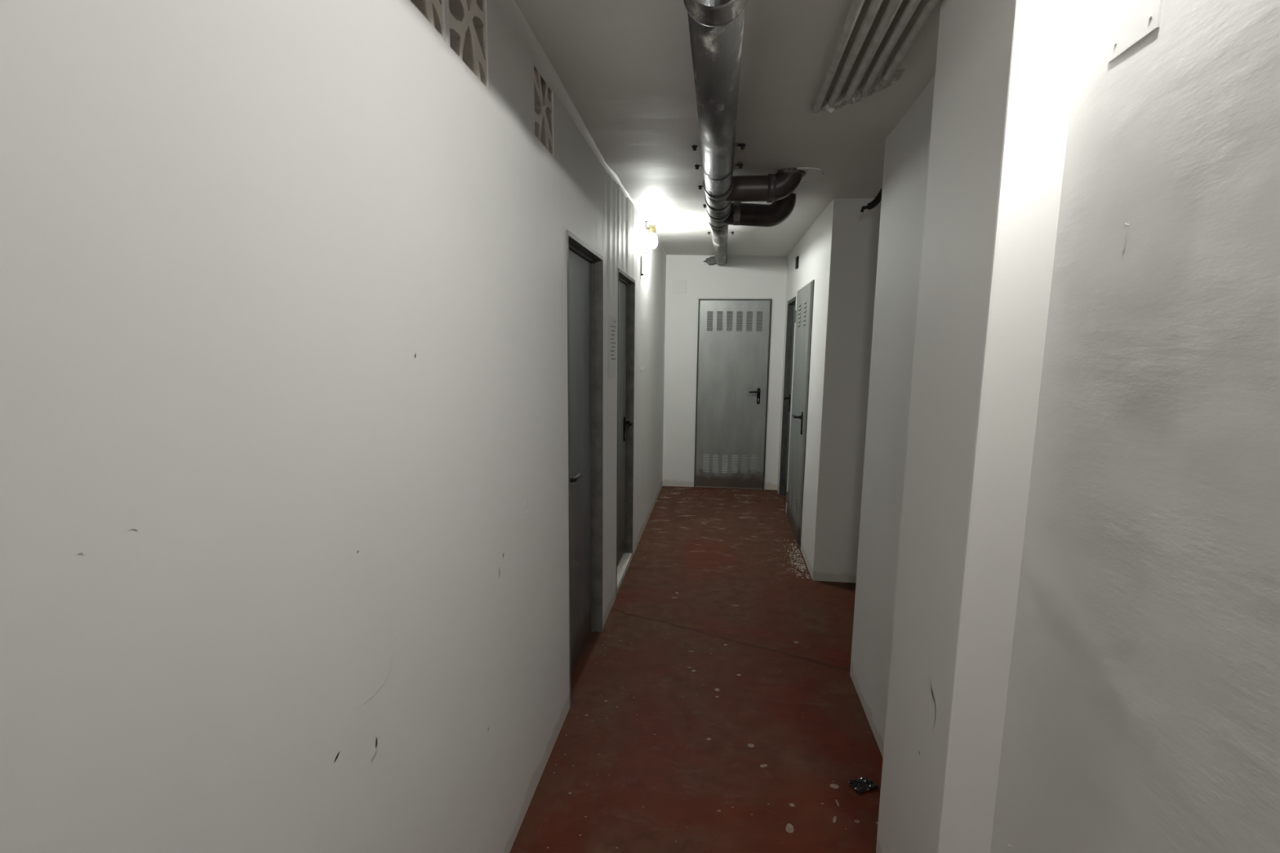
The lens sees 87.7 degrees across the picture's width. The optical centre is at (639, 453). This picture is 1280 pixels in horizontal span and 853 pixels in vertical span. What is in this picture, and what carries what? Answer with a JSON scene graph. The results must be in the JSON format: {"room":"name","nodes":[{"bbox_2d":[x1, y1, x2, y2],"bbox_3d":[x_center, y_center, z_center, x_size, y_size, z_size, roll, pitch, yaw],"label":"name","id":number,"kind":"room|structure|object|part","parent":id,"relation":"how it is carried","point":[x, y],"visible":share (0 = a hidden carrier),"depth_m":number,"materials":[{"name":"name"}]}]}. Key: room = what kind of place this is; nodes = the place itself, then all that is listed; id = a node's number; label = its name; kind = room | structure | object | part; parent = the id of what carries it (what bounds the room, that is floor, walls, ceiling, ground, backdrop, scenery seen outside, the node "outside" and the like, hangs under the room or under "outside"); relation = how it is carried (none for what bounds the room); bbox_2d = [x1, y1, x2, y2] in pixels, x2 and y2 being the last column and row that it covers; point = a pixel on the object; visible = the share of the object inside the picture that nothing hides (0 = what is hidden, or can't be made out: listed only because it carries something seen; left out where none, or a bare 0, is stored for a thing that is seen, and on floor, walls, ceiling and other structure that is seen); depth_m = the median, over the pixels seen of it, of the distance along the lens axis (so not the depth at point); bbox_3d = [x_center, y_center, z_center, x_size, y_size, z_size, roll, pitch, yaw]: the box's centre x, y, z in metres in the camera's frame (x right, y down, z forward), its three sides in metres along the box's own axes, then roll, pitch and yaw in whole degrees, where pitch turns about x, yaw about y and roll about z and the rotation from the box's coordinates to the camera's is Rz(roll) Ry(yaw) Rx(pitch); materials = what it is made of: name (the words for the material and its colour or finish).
{"room":"basement corridor","nodes":[
{"label":"basement corridor","id":0,"kind":"room"},
{"bbox_2d":[0,0,666,852],"bbox_3d":[-0.204,-0.313,3.703,0.123,2.420,6.750,2,9,7],"label":"wall","id":1,"kind":"structure","parent":0,"point":[284,523],"depth_m":0.90,"materials":[{"name":"white paint"}]},
{"bbox_2d":[408,0,444,39],"bbox_3d":[-0.436,-0.947,1.239,0.040,0.236,0.236,2,9,7],"label":"block","id":2,"kind":"object","parent":1,"relation":"attached to","point":[432,11],"visible":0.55,"depth_m":1.32,"materials":[{"name":"beige concrete"}]},
{"bbox_2d":[448,0,487,88],"bbox_3d":[-0.405,-0.984,1.493,0.040,0.236,0.236,2,9,7],"label":"block","id":3,"kind":"object","parent":1,"relation":"attached to","point":[467,18],"visible":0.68,"depth_m":1.53,"materials":[{"name":"beige concrete"}]},
{"bbox_2d":[533,65,552,155],"bbox_3d":[-0.328,-1.103,2.126,0.040,0.236,0.236,2,9,7],"label":"block","id":4,"kind":"object","parent":1,"relation":"attached to","point":[543,94],"visible":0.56,"depth_m":2.15,"materials":[{"name":"beige concrete"}]},
{"bbox_2d":[494,0,666,254],"bbox_3d":[-0.114,-1.457,3.507,0.046,0.089,6.750,2,9,7],"label":"trim","id":5,"kind":"structure","parent":1,"relation":"attached to","point":[509,8],"depth_m":2.10,"materials":[{"name":"white paint"}]},
{"bbox_2d":[566,229,603,708],"bbox_3d":[-0.279,0.051,3.014,0.114,1.921,0.777,2,9,7],"label":"door","id":6,"kind":"structure","parent":1,"relation":"in","point":[584,264],"depth_m":3.18,"materials":[{"name":"grey paint"}]},
{"bbox_3d":[-0.281,0.099,2.759,0.056,0.020,0.129,2,9,7],"label":"lever","id":7,"kind":"part","parent":6,"relation":"part of","materials":[{"name":"black plastic"}]},
{"bbox_2d":[608,315,616,379],"bbox_3d":[-0.146,-0.574,3.598,0.002,0.330,0.230,2,9,7],"label":"paper notice","id":8,"kind":"object","parent":1,"relation":"attached to","point":[612,320],"visible":1,"depth_m":3.58,"materials":[{"name":"white paper"}]},
{"bbox_2d":[616,267,635,595],"bbox_3d":[-0.135,-0.147,4.234,0.126,1.923,0.747,2,9,7],"label":"door","id":9,"kind":"structure","parent":1,"relation":"in","point":[626,284],"depth_m":4.46,"materials":[{"name":"grey paint"}]},
{"bbox_3d":[-0.097,-0.166,4.484,0.024,0.168,0.034,2,9,7],"label":"handle","id":10,"kind":"part","parent":9,"relation":"part of","materials":[{"name":"black plastic"}]},
{"bbox_3d":[-0.076,-0.202,4.424,0.056,0.020,0.119,2,9,7],"label":"lever","id":11,"kind":"part","parent":9,"relation":"part of","materials":[{"name":"black plastic"}]},
{"bbox_2d":[640,255,644,275],"bbox_3d":[0.015,-1.337,4.740,0.025,0.134,0.028,2,9,7],"label":"bracket","id":12,"kind":"object","parent":1,"relation":"attached to","point":[642,274],"visible":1,"depth_m":4.73,"materials":[{"name":"metal"}]},
{"bbox_2d":[644,221,660,253],"bbox_3d":[0.096,-1.607,4.962,0.118,0.220,0.090,2,9,7],"label":"wall lamp","id":13,"kind":"object","parent":1,"relation":"attached to","point":[652,239],"visible":1,"depth_m":4.94,"materials":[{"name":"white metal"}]},
{"bbox_3d":[0.044,-1.609,4.968,0.014,0.220,0.090,2,9,7],"label":"plate","id":14,"kind":"part","parent":13,"relation":"part of","materials":[{"name":"white metal"}]},
{"bbox_2d":[646,224,656,235],"bbox_3d":[0.086,-1.665,4.954,0.073,0.066,0.062,2,9,7],"label":"socket","id":15,"kind":"object","parent":13,"relation":"attached to","point":[651,229],"depth_m":4.93,"materials":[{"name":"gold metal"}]},
{"bbox_3d":[0.096,-1.584,4.966,0.072,0.104,0.072,2,9,7],"label":"bulb","id":16,"kind":"part","parent":13,"relation":"part of","materials":[{"name":"white glass"}]},
{"bbox_2d":[509,485,883,852],"bbox_3d":[0.040,1.308,1.549,5.200,0.080,11.830,2,9,7],"label":"floor","id":17,"kind":"structure","parent":0,"point":[800,708],"depth_m":2.80,"materials":[{"name":"red paint"}]},
{"bbox_2d":[564,487,810,775],"bbox_3d":[0.554,0.757,4.697,1.208,0.005,4.907,2,9,7],"label":"crumbs","id":18,"kind":"object","parent":17,"relation":"on","point":[792,544],"visible":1,"depth_m":4.73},
{"bbox_2d":[568,592,878,833],"bbox_3d":[0.352,1.018,3.092,1.059,0.001,2.003,2,9,7],"label":"debris","id":19,"kind":"object","parent":17,"relation":"on","point":[789,828],"visible":0.98,"depth_m":2.31,"materials":[{"name":"grey"}]},
{"bbox_2d":[848,777,879,793],"bbox_3d":[0.772,1.145,2.306,0.085,0.013,0.060,-3,10,-22],"label":"wrapper","id":20,"kind":"object","parent":17,"relation":"on","point":[863,784],"visible":1,"depth_m":2.31,"materials":[{"name":"black plastic"}]},
{"bbox_2d":[662,254,787,489],"bbox_3d":[0.860,-0.834,6.933,1.260,2.430,0.003,2,9,7],"label":"wall","id":21,"kind":"structure","parent":0,"point":[743,277],"depth_m":6.90,"materials":[{"name":"white paint"}]},
{"bbox_2d":[703,256,727,265],"bbox_3d":[0.764,-1.959,6.757,0.239,0.093,0.049,2,9,7],"label":"surround","id":22,"kind":"object","parent":21,"relation":"attached to","point":[711,260],"visible":0.56,"depth_m":6.75,"materials":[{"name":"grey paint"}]},
{"bbox_2d":[693,298,772,489],"bbox_3d":[0.955,-0.602,6.928,0.742,1.975,0.100,2,9,7],"label":"door","id":23,"kind":"structure","parent":21,"relation":"in","point":[734,337],"depth_m":6.94,"materials":[{"name":"metal"}]},
{"bbox_3d":[1.227,-0.597,6.901,0.034,0.168,0.024,2,9,7],"label":"handle","id":24,"kind":"part","parent":23,"relation":"part of","materials":[{"name":"black plastic"}]},
{"bbox_2d":[514,0,941,256],"bbox_3d":[0.085,-1.065,1.108,5.050,0.081,11.630,2,9,7],"label":"ceiling","id":25,"kind":"structure","parent":0,"point":[625,67],"depth_m":2.33,"materials":[{"name":"paint"}]},
{"bbox_2d":[683,0,805,266],"bbox_3d":[0.286,-0.984,1.087,0.556,0.221,11.512,2,9,7],"label":"drain pipe","id":26,"kind":"object","parent":25,"relation":"hanging from","point":[716,27],"visible":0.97,"depth_m":2.31,"materials":[{"name":"galvanised metal"},{"name":"brown plastic"},{"name":"dark metal"}]},
{"bbox_2d":[796,167,823,182],"bbox_3d":[0.815,-1.387,3.306,0.197,0.012,0.267,2,9,7],"label":"plaster collar","id":27,"kind":"object","parent":25,"relation":"attached to","point":[811,173],"visible":0.6,"depth_m":3.27,"materials":[{"name":"white paint"}]},
{"bbox_2d":[812,0,864,112],"bbox_3d":[0.197,-0.669,-1.085,0.031,0.049,7.113,2,9,7],"label":"conduit","id":28,"kind":"object","parent":25,"relation":"attached to","point":[856,6],"visible":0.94,"depth_m":1.86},
{"bbox_2d":[827,0,883,106],"bbox_3d":[0.238,-0.665,-1.115,0.031,0.048,7.061,2,9,7],"label":"conduit","id":29,"kind":"object","parent":25,"relation":"attached to","point":[874,6],"visible":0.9,"depth_m":1.85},
{"bbox_2d":[808,68,905,113],"bbox_3d":[0.718,-1.197,2.249,0.107,0.050,0.507,-6,11,-34],"label":"lump","id":30,"kind":"object","parent":25,"relation":"attached to","point":[879,83],"visible":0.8,"depth_m":2.22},
{"bbox_2d":[860,186,882,212],"bbox_3d":[1.308,-1.440,3.608,0.209,0.252,0.039,2,9,7],"label":"tube","id":31,"kind":"object","parent":25,"relation":"attached to","point":[876,201],"visible":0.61,"depth_m":3.61,"materials":[{"name":"black plastic"}]},
{"bbox_2d":[843,0,902,100],"bbox_3d":[0.278,-0.657,-1.151,0.033,0.051,7.000,2,9,7],"label":"conduit","id":32,"kind":"object","parent":25,"relation":"attached to","point":[893,6],"visible":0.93,"depth_m":1.83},
{"bbox_2d":[862,0,920,90],"bbox_3d":[0.318,-0.651,-1.193,0.031,0.049,6.923,2,9,7],"label":"conduit","id":33,"kind":"object","parent":25,"relation":"attached to","point":[912,5],"visible":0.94,"depth_m":1.81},
{"bbox_2d":[881,0,940,80],"bbox_3d":[0.357,-0.642,-1.240,0.032,0.051,6.837,2,9,7],"label":"conduit","id":34,"kind":"object","parent":25,"relation":"attached to","point":[931,5],"visible":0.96,"depth_m":1.78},
{"bbox_2d":[777,200,833,580],"bbox_3d":[1.361,-0.589,5.499,0.121,2.420,2.790,2,9,7],"label":"wall","id":35,"kind":"structure","parent":0,"point":[812,249],"depth_m":4.62,"materials":[{"name":"white paint"}]},
{"bbox_2d":[778,296,795,511],"bbox_3d":[1.430,-0.477,6.320,0.106,1.936,0.722,2,9,7],"label":"door","id":36,"kind":"structure","parent":35,"relation":"in","point":[792,303],"depth_m":6.60,"materials":[{"name":"grey metal"}]},
{"bbox_3d":[1.457,-0.499,6.538,0.024,0.168,0.034,2,9,7],"label":"handle","id":37,"kind":"part","parent":36,"relation":"part of","materials":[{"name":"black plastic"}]},
{"bbox_2d":[795,256,799,269],"bbox_3d":[1.353,-1.644,5.732,0.022,0.097,0.100,2,9,7],"label":"wall box","id":38,"kind":"object","parent":35,"relation":"attached to","point":[797,257],"visible":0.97,"depth_m":5.69,"materials":[{"name":"black plastic"}]},
{"bbox_2d":[786,280,814,549],"bbox_3d":[1.234,-0.326,5.288,0.108,1.965,0.917,2,9,7],"label":"door","id":39,"kind":"structure","parent":35,"relation":"in","point":[805,295],"depth_m":5.10,"materials":[{"name":"grey paint"}]},
{"bbox_3d":[1.191,-0.226,4.941,0.024,0.168,0.034,2,9,7],"label":"handle","id":40,"kind":"part","parent":39,"relation":"part of","materials":[{"name":"black plastic"}]},
{"bbox_3d":[1.272,-0.322,5.270,0.028,1.965,0.889,2,9,7],"label":"frame","id":41,"kind":"part","parent":39,"relation":"part of","materials":[{"name":"grey paint"}]},
{"bbox_2d":[812,198,881,582],"bbox_3d":[2.019,-0.355,4.111,1.760,2.420,0.150,2,9,7],"label":"wall","id":42,"kind":"structure","parent":0,"point":[852,260],"depth_m":4.12,"materials":[{"name":"white paint"}]},
{"bbox_2d":[849,74,935,758],"bbox_3d":[1.782,-0.037,2.149,1.760,2.420,1.323,2,9,7],"label":"wall","id":43,"kind":"structure","parent":0,"point":[907,147],"depth_m":2.52,"materials":[{"name":"white paint"}]},
{"bbox_2d":[875,0,1081,852],"bbox_3d":[0.895,0.051,1.552,0.409,2.420,0.486,2,9,7],"label":"wall pillar","id":44,"kind":"structure","parent":0,"point":[1005,68],"depth_m":1.40,"materials":[{"name":"white paint"}]},
{"bbox_2d":[990,0,1279,852],"bbox_3d":[0.707,0.173,0.787,0.006,2.420,1.096,2,9,7],"label":"wall","id":45,"kind":"structure","parent":0,"point":[1142,713],"depth_m":0.94,"materials":[{"name":"white paint"}]},
{"bbox_2d":[1107,0,1163,62],"bbox_3d":[0.759,-0.724,1.010,0.010,0.196,0.124,2,9,7],"label":"cover plate","id":46,"kind":"object","parent":45,"relation":"attached to","point":[1134,20],"visible":1,"depth_m":1.03,"materials":[{"name":"white plastic"}]}
]}

